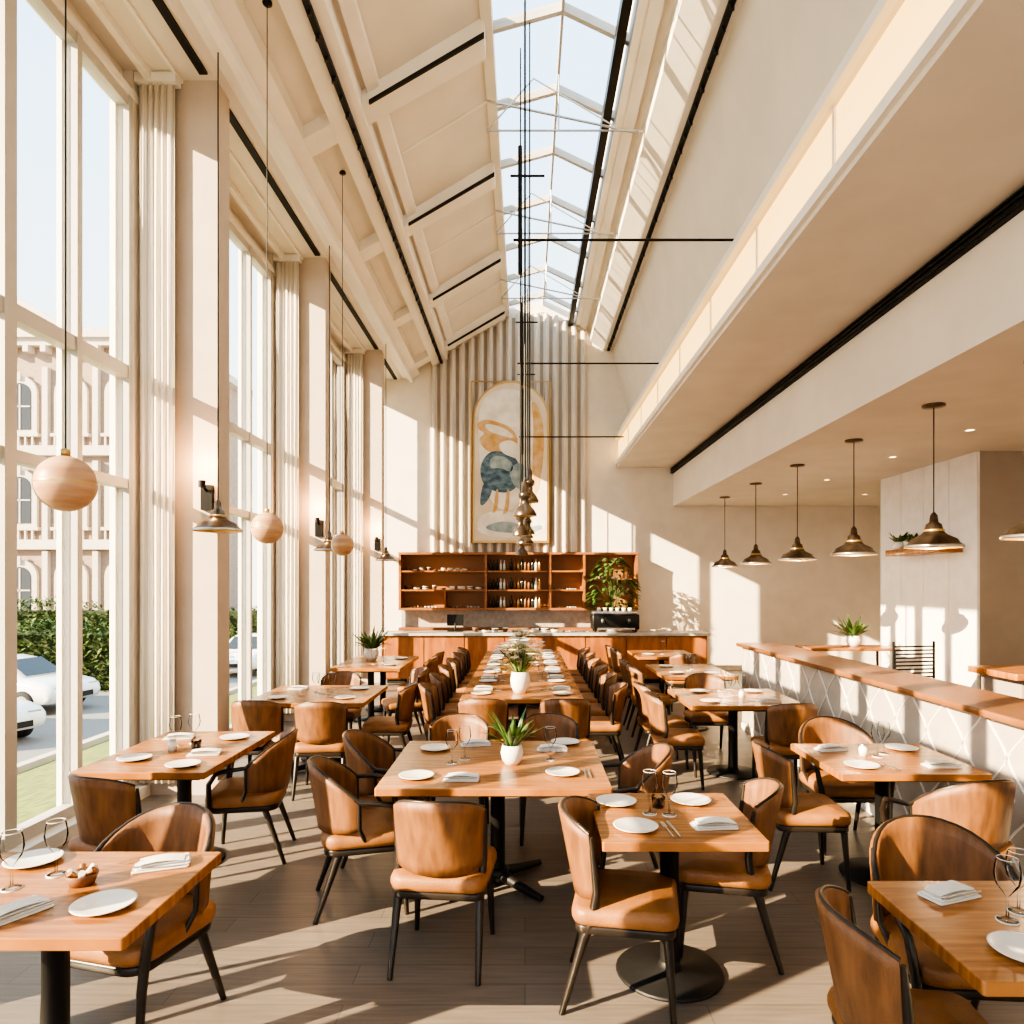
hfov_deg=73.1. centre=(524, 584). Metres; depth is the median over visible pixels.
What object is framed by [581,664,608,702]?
dining chair
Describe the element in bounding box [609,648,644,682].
dining chair
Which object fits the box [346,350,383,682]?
column
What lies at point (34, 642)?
hedge
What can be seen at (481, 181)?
rafter
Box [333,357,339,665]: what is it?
window pane
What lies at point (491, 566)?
bottles
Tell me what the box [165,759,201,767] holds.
dinner plate
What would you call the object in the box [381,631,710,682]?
countertop
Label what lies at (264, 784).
armchair
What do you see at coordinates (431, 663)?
dining chair
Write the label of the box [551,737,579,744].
dinner plate
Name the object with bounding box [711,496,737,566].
pendant lamp
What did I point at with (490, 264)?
rafter
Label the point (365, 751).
armchair
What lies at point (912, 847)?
armchair
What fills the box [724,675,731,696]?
wine glass
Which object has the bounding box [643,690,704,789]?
dining chair
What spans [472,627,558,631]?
stacked dishes
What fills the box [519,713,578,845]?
dining chair
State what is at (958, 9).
trim
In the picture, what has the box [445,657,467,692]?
dining chair
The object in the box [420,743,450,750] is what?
dinner plate
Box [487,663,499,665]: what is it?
dinner plate
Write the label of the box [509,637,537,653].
flower vase
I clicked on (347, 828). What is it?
armchair
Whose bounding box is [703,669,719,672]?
folded napkin
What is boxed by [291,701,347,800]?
dining chair
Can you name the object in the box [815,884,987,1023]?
dining chair
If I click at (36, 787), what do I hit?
grass lawn
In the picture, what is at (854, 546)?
pendant lamp
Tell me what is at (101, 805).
dining chair
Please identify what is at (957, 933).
dining table
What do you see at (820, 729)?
armchair
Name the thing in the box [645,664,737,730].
dining table
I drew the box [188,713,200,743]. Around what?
wine glass
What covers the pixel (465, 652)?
dining chair
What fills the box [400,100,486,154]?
trim
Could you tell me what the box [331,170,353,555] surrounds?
globe pendant lamp
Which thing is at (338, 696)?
dinner plate
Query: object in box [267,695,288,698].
dinner plate
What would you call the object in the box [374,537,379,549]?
wall sconce
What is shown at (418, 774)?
dinner plate
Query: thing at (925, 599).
wall
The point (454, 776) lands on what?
folded napkin
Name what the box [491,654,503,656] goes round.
folded napkin
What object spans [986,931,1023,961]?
dinner plate
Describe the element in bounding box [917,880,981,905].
folded napkin
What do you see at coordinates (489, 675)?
folded napkin
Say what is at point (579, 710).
dining chair
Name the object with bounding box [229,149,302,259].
trim
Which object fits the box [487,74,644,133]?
truss
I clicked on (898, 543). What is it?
potted succulent
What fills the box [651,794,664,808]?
tealight holder
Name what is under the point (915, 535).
potted succulent
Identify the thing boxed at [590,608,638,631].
espresso machine
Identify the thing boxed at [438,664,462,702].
dining chair
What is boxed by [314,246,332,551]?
pendant lamp
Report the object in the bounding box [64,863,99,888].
bread bowl
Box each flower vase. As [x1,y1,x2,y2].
[486,639,544,693]
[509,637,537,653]
[512,629,533,647]
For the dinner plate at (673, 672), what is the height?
0.017 m
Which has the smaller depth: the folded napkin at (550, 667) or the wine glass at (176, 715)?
the wine glass at (176, 715)
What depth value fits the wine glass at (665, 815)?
3.30 m
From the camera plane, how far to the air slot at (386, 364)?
14.27 m
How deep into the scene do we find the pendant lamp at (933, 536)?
6.48 m
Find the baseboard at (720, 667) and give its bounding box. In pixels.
[715,666,741,669]
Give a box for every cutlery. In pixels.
[582,768,591,777]
[660,821,680,837]
[878,761,900,770]
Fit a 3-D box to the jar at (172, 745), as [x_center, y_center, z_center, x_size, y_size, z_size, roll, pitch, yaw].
[-2.340,1.060,4.580,0.056,0.080,0.056,0,0,0]
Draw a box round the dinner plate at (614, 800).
[596,794,636,806]
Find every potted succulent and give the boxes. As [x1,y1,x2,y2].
[889,532,910,549]
[905,533,917,542]
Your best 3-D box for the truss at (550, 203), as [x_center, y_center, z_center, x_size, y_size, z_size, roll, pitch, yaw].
[0.491,-5.714,10.600,1.898,0.712,0.028,0,0,0]
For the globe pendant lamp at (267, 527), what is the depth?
5.66 m
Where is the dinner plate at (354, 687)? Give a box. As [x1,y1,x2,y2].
[350,686,368,689]
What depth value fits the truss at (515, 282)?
12.99 m
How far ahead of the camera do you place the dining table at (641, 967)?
3.21 m
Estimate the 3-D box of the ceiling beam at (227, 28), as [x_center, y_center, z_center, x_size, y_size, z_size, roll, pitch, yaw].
[-2.470,-4.560,5.745,0.380,0.340,18.490,0,0,0]
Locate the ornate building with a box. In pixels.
[17,297,252,609]
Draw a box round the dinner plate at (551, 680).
[548,679,565,681]
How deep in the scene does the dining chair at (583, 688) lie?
9.28 m
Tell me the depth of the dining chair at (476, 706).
6.10 m
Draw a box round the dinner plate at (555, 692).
[553,691,572,694]
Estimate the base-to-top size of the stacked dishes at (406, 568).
0.069 m
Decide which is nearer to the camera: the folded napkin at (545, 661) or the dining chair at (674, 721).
the dining chair at (674, 721)
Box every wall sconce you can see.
[198,480,213,509]
[315,518,322,536]
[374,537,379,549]
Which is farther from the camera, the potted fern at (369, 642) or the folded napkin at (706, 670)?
the potted fern at (369, 642)
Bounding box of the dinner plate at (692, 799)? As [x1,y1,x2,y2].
[670,793,710,805]
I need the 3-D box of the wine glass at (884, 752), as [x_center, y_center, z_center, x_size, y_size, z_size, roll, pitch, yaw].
[2.340,0.997,4.500,0.080,0.206,0.080,0,0,0]
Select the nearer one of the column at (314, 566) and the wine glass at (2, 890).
the wine glass at (2, 890)
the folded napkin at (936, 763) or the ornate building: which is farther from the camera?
the ornate building
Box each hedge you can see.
[17,595,256,639]
[17,614,109,691]
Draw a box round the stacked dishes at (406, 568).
[405,567,467,570]
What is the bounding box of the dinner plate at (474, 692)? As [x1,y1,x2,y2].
[471,691,490,694]
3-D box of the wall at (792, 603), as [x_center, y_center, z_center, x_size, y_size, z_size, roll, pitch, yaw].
[2.375,-2.100,15.100,11.950,8.200,0.200,0,0,0]
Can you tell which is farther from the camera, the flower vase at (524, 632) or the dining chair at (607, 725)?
the flower vase at (524, 632)
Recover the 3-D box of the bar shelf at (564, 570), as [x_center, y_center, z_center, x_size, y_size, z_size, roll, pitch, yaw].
[-0.140,0.580,14.695,5.040,2.540,0.410,0,0,0]
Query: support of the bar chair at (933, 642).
on the floor
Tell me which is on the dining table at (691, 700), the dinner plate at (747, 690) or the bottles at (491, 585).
the dinner plate at (747, 690)
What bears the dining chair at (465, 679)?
on the floor
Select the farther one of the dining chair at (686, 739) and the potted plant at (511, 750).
the dining chair at (686, 739)
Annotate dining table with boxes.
[0,852,220,1023]
[69,731,274,861]
[249,685,387,770]
[328,656,418,722]
[374,741,612,901]
[460,677,583,723]
[473,662,571,727]
[481,651,564,706]
[588,793,769,1003]
[627,650,689,701]
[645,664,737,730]
[667,689,800,779]
[791,744,991,886]
[867,881,1023,996]
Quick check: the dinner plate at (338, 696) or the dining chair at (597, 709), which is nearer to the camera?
the dinner plate at (338, 696)
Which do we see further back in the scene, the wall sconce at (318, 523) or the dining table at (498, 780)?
the wall sconce at (318, 523)
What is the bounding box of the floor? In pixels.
[0,670,1023,1023]
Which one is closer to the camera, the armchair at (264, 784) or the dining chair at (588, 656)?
the armchair at (264, 784)
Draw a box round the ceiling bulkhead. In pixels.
[617,0,1023,505]
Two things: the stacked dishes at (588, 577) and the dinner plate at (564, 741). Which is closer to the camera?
the dinner plate at (564, 741)
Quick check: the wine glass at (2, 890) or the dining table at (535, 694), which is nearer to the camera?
the wine glass at (2, 890)
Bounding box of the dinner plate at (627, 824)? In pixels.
[613,817,657,832]
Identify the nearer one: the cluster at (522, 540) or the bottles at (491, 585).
the cluster at (522, 540)
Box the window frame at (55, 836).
[7,0,345,851]
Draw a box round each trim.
[86,0,182,83]
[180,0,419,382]
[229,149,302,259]
[330,298,365,351]
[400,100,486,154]
[429,212,495,253]
[447,280,500,313]
[614,0,975,465]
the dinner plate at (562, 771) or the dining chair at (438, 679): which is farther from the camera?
the dining chair at (438, 679)
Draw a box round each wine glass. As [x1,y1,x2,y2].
[0,829,24,892]
[43,818,68,878]
[169,715,181,746]
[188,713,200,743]
[445,729,457,764]
[459,726,470,759]
[544,726,556,760]
[641,769,657,815]
[661,770,677,816]
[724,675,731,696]
[871,724,884,757]
[877,721,890,754]
[993,854,1021,925]
[1004,847,1023,916]
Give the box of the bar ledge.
[736,643,1023,728]
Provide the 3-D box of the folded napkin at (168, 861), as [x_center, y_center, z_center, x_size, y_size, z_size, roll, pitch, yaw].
[-1.420,1.082,2.704,0.203,0.034,0.114,0,0,-20]
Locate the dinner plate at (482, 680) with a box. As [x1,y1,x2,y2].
[479,679,495,681]
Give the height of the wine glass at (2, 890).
0.206 m
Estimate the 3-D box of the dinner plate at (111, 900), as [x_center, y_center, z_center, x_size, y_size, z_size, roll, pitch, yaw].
[-1.440,1.091,2.360,0.204,0.017,0.204,0,0,0]
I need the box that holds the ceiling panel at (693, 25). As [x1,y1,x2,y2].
[580,0,742,350]
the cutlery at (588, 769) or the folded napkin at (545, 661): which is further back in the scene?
the folded napkin at (545, 661)
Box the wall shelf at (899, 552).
[885,548,962,556]
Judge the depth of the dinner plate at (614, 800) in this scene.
3.49 m
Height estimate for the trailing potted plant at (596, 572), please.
1.511 m
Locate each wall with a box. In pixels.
[384,300,879,665]
[741,648,1023,880]
[880,451,979,688]
[980,451,1023,688]
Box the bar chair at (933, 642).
[892,641,934,678]
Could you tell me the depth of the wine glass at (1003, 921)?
2.26 m
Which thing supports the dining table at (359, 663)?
on the floor
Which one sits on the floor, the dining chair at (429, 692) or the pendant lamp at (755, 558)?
the dining chair at (429, 692)
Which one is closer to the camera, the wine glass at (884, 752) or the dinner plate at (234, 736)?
the wine glass at (884, 752)
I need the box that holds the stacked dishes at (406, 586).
[404,585,482,588]
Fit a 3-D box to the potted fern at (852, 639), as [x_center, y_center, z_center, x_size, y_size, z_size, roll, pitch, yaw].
[4.811,0.669,10.238,0.560,0.477,0.535,0,0,32]
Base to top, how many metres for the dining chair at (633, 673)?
0.856 m
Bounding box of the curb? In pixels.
[17,679,256,773]
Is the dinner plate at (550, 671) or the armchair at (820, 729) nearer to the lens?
the armchair at (820, 729)
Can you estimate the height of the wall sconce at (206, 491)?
0.240 m
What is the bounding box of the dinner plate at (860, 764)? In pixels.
[843,760,880,768]
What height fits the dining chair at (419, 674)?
0.856 m
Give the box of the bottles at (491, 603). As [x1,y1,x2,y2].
[489,595,540,606]
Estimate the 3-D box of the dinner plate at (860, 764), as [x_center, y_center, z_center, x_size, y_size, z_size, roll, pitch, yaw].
[2.040,1.091,4.180,0.204,0.017,0.204,0,0,0]
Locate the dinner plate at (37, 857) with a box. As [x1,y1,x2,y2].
[2,848,64,868]
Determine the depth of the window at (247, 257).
8.58 m
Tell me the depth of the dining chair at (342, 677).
7.94 m
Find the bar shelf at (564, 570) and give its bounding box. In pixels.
[398,552,637,630]
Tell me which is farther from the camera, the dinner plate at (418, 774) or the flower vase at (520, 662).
the flower vase at (520, 662)
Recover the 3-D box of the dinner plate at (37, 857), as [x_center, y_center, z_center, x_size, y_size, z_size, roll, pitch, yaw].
[-1.950,1.091,2.740,0.204,0.017,0.204,0,0,0]
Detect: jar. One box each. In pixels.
[168,738,176,751]
[739,689,744,697]
[858,743,867,756]
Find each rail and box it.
[301,0,442,363]
[607,0,736,350]
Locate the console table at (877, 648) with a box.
[795,645,900,668]
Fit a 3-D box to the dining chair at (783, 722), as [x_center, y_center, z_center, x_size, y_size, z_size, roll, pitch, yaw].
[2.301,1.426,6.080,0.470,0.856,0.540,0,0,-4]
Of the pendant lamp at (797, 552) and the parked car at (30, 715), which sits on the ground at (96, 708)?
the parked car at (30, 715)
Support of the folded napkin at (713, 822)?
on the dining table at (641, 967)
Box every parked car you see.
[17,654,99,704]
[17,698,45,737]
[229,633,256,672]
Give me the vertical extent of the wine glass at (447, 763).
0.206 m
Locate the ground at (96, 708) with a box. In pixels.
[17,669,256,762]
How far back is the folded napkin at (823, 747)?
4.57 m
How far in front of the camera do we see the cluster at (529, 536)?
13.60 m
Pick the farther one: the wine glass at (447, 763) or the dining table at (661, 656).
the dining table at (661, 656)
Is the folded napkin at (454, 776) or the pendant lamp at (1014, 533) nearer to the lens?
the folded napkin at (454, 776)
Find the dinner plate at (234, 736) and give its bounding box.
[220,733,249,739]
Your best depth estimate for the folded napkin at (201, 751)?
4.45 m
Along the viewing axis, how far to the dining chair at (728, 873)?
3.35 m
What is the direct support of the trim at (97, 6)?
attached to the window frame at (55, 836)
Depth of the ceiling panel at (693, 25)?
8.10 m
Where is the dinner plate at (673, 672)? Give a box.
[669,671,685,673]
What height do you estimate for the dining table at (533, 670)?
0.750 m
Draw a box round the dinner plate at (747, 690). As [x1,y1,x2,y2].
[744,689,763,692]
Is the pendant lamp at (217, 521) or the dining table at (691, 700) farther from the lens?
the dining table at (691, 700)
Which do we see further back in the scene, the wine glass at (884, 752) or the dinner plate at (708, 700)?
the dinner plate at (708, 700)
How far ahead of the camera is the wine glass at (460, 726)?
4.37 m
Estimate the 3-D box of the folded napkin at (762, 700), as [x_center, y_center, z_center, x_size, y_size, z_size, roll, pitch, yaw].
[2.301,1.082,6.503,0.203,0.034,0.114,0,0,0]
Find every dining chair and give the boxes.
[68,773,141,851]
[230,700,293,781]
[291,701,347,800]
[320,671,361,729]
[362,682,418,747]
[381,667,428,742]
[387,800,496,985]
[397,656,437,693]
[407,651,444,681]
[418,682,440,740]
[425,713,489,823]
[429,672,457,715]
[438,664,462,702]
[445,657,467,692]
[452,652,472,683]
[457,647,475,675]
[457,698,508,740]
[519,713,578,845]
[539,698,590,740]
[558,795,679,1023]
[569,647,590,675]
[572,652,595,683]
[576,657,601,692]
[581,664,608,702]
[590,672,616,751]
[590,682,627,760]
[605,645,637,671]
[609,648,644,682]
[618,659,660,725]
[626,665,671,736]
[632,681,688,769]
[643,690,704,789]
[665,654,699,711]
[679,777,783,974]
[683,673,727,748]
[751,703,817,785]
[751,739,850,891]
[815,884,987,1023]
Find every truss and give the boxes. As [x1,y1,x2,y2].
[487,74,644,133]
[495,190,617,235]
[501,263,599,300]
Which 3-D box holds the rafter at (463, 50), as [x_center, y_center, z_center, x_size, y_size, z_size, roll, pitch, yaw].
[-1.360,-5.219,7.232,1.880,1.287,0.335,0,0,0]
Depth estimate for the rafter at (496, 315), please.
14.30 m
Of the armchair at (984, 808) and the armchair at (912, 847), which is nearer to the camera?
the armchair at (912, 847)
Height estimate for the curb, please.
0.120 m
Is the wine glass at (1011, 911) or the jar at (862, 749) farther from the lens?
the jar at (862, 749)
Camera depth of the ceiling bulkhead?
5.83 m
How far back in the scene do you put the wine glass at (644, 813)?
3.32 m
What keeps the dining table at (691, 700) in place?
on the floor
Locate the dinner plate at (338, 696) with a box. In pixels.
[334,695,354,698]
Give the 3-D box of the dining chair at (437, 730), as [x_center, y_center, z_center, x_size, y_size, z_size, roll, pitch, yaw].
[-0.500,1.426,5.120,0.470,0.856,0.540,0,0,0]
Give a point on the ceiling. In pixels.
(779, 57)
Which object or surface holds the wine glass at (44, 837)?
on the dining table at (55, 932)
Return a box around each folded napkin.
[0,895,53,925]
[131,853,190,873]
[162,732,195,739]
[186,748,222,756]
[287,685,308,689]
[443,772,478,781]
[461,739,490,746]
[474,685,492,689]
[481,674,497,677]
[485,667,499,669]
[488,660,501,662]
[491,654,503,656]
[537,744,567,751]
[542,654,554,656]
[544,660,557,662]
[545,666,559,669]
[547,674,563,677]
[551,685,570,689]
[690,816,738,830]
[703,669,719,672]
[757,697,780,702]
[814,744,848,751]
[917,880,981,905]
[921,759,961,768]
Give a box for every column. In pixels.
[139,81,232,794]
[275,258,329,720]
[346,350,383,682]
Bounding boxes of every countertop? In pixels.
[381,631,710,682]
[968,665,1023,698]
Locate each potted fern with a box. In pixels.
[352,625,390,660]
[832,614,870,646]
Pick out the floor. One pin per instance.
(275, 966)
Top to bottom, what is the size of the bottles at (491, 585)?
0.261 m
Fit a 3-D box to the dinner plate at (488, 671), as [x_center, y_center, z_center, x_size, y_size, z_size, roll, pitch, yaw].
[-0.420,1.091,8.650,0.204,0.017,0.204,0,0,0]
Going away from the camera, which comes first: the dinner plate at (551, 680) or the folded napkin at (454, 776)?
the folded napkin at (454, 776)
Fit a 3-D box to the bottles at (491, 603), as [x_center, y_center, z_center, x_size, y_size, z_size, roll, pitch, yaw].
[-0.214,0.348,14.700,1.106,0.261,0.059,0,0,0]
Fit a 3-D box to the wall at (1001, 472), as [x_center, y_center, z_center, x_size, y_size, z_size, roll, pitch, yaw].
[7.000,0.070,10.000,2.400,3.560,2.400,0,0,0]
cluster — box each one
[510,0,733,535]
[515,219,658,555]
[517,289,623,547]
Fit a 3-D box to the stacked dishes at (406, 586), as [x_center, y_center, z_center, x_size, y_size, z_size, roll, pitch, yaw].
[-1.732,0.050,14.700,1.674,0.086,0.167,0,0,0]
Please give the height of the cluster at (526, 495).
5.440 m
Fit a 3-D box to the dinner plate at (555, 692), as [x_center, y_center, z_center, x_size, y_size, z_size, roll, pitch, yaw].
[0.380,1.091,6.950,0.204,0.017,0.204,0,0,0]
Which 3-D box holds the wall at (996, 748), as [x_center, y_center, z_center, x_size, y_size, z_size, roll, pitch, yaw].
[2.900,1.320,3.947,0.220,1.060,9.906,0,0,0]
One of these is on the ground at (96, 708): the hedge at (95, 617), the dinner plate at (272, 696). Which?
the hedge at (95, 617)
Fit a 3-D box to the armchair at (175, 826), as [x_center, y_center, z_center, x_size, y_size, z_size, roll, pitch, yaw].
[-1.615,1.426,2.920,0.614,0.857,0.562,0,0,15]
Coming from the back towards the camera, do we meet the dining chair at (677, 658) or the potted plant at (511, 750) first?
the dining chair at (677, 658)
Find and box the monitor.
[447,615,463,631]
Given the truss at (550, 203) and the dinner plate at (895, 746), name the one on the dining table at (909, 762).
the dinner plate at (895, 746)
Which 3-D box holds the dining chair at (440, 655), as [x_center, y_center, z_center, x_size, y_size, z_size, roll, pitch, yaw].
[-1.480,1.426,10.400,0.540,0.856,0.470,0,0,0]
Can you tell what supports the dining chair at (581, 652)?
on the floor
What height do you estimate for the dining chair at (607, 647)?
0.856 m
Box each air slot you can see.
[152,0,207,74]
[229,108,319,255]
[330,271,377,349]
[384,358,396,379]
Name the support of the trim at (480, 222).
attached to the ceiling
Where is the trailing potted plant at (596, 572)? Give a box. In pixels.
[584,557,641,630]
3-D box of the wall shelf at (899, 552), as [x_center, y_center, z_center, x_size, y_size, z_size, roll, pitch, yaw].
[5.600,-0.475,9.750,0.320,0.090,1.350,0,0,0]
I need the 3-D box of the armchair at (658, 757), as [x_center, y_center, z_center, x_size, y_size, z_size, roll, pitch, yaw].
[0.641,1.426,4.301,0.562,0.857,0.614,0,0,-2]
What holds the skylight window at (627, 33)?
attached to the ceiling
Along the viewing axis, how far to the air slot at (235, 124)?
7.55 m
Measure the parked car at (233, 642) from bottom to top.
1.451 m
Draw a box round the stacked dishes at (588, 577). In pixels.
[588,577,626,578]
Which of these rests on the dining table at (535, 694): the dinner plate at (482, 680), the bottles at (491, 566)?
the dinner plate at (482, 680)
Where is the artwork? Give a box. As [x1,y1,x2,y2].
[471,381,550,542]
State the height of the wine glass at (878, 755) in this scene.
0.206 m
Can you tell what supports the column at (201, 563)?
on the floor
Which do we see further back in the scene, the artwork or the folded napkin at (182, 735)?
the artwork
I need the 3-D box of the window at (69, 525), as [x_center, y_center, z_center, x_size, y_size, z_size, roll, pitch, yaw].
[-3.470,-1.230,4.565,0.140,5.960,2.830,0,0,0]
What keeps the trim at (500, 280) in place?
attached to the ceiling
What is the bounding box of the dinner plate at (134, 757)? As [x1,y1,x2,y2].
[116,753,152,761]
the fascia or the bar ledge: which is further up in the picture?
the fascia
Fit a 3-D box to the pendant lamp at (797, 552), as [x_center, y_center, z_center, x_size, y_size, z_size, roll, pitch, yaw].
[3.880,-1.030,9.830,0.505,1.360,0.505,0,0,0]
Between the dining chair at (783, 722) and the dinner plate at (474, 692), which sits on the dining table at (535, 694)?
the dinner plate at (474, 692)
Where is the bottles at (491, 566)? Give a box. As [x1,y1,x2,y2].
[489,558,540,570]
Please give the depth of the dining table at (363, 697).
6.93 m
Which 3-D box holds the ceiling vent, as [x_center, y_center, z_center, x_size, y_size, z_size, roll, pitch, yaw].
[3.184,-2.480,5.745,0.068,0.120,18.470,0,0,0]
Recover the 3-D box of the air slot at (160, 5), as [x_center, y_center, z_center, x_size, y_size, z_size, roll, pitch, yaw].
[-2.795,-4.447,4.575,0.070,0.024,2.850,0,0,0]
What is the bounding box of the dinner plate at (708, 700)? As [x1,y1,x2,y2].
[700,698,721,702]
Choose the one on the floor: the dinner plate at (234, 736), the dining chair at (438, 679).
the dining chair at (438, 679)
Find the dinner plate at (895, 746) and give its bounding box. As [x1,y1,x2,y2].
[885,743,918,750]
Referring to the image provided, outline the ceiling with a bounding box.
[69,0,877,411]
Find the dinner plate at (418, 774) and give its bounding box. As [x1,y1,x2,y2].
[399,769,434,779]
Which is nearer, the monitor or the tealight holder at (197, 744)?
the tealight holder at (197, 744)
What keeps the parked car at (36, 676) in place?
on the ground at (96, 708)
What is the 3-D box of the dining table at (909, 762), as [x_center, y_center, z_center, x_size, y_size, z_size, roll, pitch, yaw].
[2.280,1.475,4.400,0.880,0.750,0.780,0,0,0]
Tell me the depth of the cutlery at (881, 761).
4.17 m
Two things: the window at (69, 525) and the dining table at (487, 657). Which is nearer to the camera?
the window at (69, 525)
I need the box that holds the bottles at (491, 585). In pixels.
[489,577,540,588]
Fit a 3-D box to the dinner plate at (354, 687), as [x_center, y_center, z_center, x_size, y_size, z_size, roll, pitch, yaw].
[-1.750,1.091,7.300,0.204,0.017,0.204,0,0,0]
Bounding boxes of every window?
[0,0,132,852]
[229,220,271,730]
[330,345,343,672]
[479,0,649,325]
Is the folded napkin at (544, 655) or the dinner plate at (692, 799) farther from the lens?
the folded napkin at (544, 655)
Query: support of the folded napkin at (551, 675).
on the dining table at (535, 694)
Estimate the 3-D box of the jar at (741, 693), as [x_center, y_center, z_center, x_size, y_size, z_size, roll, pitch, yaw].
[2.120,1.060,6.750,0.056,0.080,0.056,0,0,0]
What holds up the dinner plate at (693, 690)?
on the dining table at (691, 700)
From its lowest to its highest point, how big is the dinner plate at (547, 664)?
0.017 m
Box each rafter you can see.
[303,19,485,156]
[359,162,494,261]
[394,250,500,326]
[415,304,504,367]
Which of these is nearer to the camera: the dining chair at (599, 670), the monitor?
the dining chair at (599, 670)
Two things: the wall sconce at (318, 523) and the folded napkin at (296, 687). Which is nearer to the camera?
the folded napkin at (296, 687)
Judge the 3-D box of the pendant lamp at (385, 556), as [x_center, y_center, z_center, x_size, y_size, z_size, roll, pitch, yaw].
[-2.580,-2.498,12.800,0.391,4.095,0.391,0,0,0]
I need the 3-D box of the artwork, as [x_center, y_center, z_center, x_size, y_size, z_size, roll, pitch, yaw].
[-0.303,-2.650,14.842,1.732,3.500,0.086,0,0,0]
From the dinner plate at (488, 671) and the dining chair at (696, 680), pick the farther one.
the dinner plate at (488, 671)
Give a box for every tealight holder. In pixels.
[191,739,201,748]
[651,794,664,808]
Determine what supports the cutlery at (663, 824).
on the dining table at (641, 967)
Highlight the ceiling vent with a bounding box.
[670,186,1023,473]
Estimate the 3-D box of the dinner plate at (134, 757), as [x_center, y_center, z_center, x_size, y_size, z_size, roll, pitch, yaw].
[-2.460,1.091,4.350,0.204,0.017,0.204,0,0,0]
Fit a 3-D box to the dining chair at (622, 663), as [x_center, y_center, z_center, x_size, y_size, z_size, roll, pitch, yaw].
[1.530,1.426,9.300,0.540,0.856,0.470,0,0,0]
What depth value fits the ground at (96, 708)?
16.45 m
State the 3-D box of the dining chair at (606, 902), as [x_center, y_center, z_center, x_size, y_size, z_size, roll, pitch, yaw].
[0.420,1.426,3.143,0.540,0.856,0.470,0,0,10]
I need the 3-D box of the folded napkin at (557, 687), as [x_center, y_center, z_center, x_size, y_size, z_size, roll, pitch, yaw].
[0.381,1.082,7.303,0.203,0.034,0.114,0,0,0]
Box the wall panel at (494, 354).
[431,312,586,551]
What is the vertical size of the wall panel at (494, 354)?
5.220 m
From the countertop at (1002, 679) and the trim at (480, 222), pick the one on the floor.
the countertop at (1002, 679)
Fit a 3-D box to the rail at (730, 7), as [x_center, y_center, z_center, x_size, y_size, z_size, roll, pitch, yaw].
[1.800,-5.045,5.750,0.056,0.090,18.300,0,0,0]
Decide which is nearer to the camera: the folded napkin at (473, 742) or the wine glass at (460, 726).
the wine glass at (460, 726)
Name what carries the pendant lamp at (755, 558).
hanging from the ceiling
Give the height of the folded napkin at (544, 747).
0.034 m
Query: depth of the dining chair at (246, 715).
6.02 m
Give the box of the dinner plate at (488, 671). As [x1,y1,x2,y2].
[483,670,499,672]
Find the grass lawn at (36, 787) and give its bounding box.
[17,685,256,824]
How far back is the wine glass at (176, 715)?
4.71 m
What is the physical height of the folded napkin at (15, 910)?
0.034 m
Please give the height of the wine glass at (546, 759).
0.206 m
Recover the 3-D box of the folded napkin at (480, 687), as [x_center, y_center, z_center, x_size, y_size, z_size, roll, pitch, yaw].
[-0.439,1.082,7.303,0.203,0.034,0.114,0,0,0]
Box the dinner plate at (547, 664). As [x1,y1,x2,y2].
[545,663,557,665]
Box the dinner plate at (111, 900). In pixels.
[68,889,137,916]
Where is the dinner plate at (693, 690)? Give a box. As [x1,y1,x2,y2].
[690,689,709,692]
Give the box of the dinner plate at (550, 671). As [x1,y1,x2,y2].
[546,670,561,672]
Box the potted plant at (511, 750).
[485,708,545,765]
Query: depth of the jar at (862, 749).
4.43 m
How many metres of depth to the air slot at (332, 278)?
11.15 m
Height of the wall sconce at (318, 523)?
0.240 m
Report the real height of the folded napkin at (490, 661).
0.034 m
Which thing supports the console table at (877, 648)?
on the floor
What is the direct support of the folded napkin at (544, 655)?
on the dining table at (487, 657)
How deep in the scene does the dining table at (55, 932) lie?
2.46 m
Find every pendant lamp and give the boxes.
[31,0,98,511]
[192,52,242,532]
[250,0,283,543]
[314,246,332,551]
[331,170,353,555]
[375,547,396,560]
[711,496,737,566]
[740,482,771,564]
[779,464,816,560]
[831,438,877,555]
[904,402,964,548]
[999,521,1023,540]
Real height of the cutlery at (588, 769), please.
0.009 m
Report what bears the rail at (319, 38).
attached to the ceiling
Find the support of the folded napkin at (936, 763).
on the dining table at (909, 762)
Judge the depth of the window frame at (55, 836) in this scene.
6.05 m
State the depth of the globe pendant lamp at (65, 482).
3.14 m
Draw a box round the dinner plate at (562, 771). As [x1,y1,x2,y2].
[545,766,579,776]
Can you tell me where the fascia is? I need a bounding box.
[618,0,953,457]
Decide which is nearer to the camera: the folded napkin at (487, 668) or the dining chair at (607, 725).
the dining chair at (607, 725)
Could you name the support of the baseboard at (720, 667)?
attached to the wall at (792, 603)
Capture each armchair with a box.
[39,802,226,1023]
[205,727,297,863]
[307,756,408,924]
[340,729,425,868]
[602,742,673,867]
[798,716,894,855]
[869,814,1023,1009]
[880,779,1016,864]
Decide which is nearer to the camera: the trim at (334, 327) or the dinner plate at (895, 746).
the dinner plate at (895, 746)
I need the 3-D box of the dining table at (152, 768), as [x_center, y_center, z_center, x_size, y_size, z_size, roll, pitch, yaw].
[-2.280,1.475,4.620,0.800,0.750,1.150,0,0,0]
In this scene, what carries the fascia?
attached to the ceiling
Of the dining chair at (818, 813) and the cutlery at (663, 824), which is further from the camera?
the dining chair at (818, 813)
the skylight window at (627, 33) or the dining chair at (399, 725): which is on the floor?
the dining chair at (399, 725)
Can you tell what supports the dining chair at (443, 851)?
on the floor

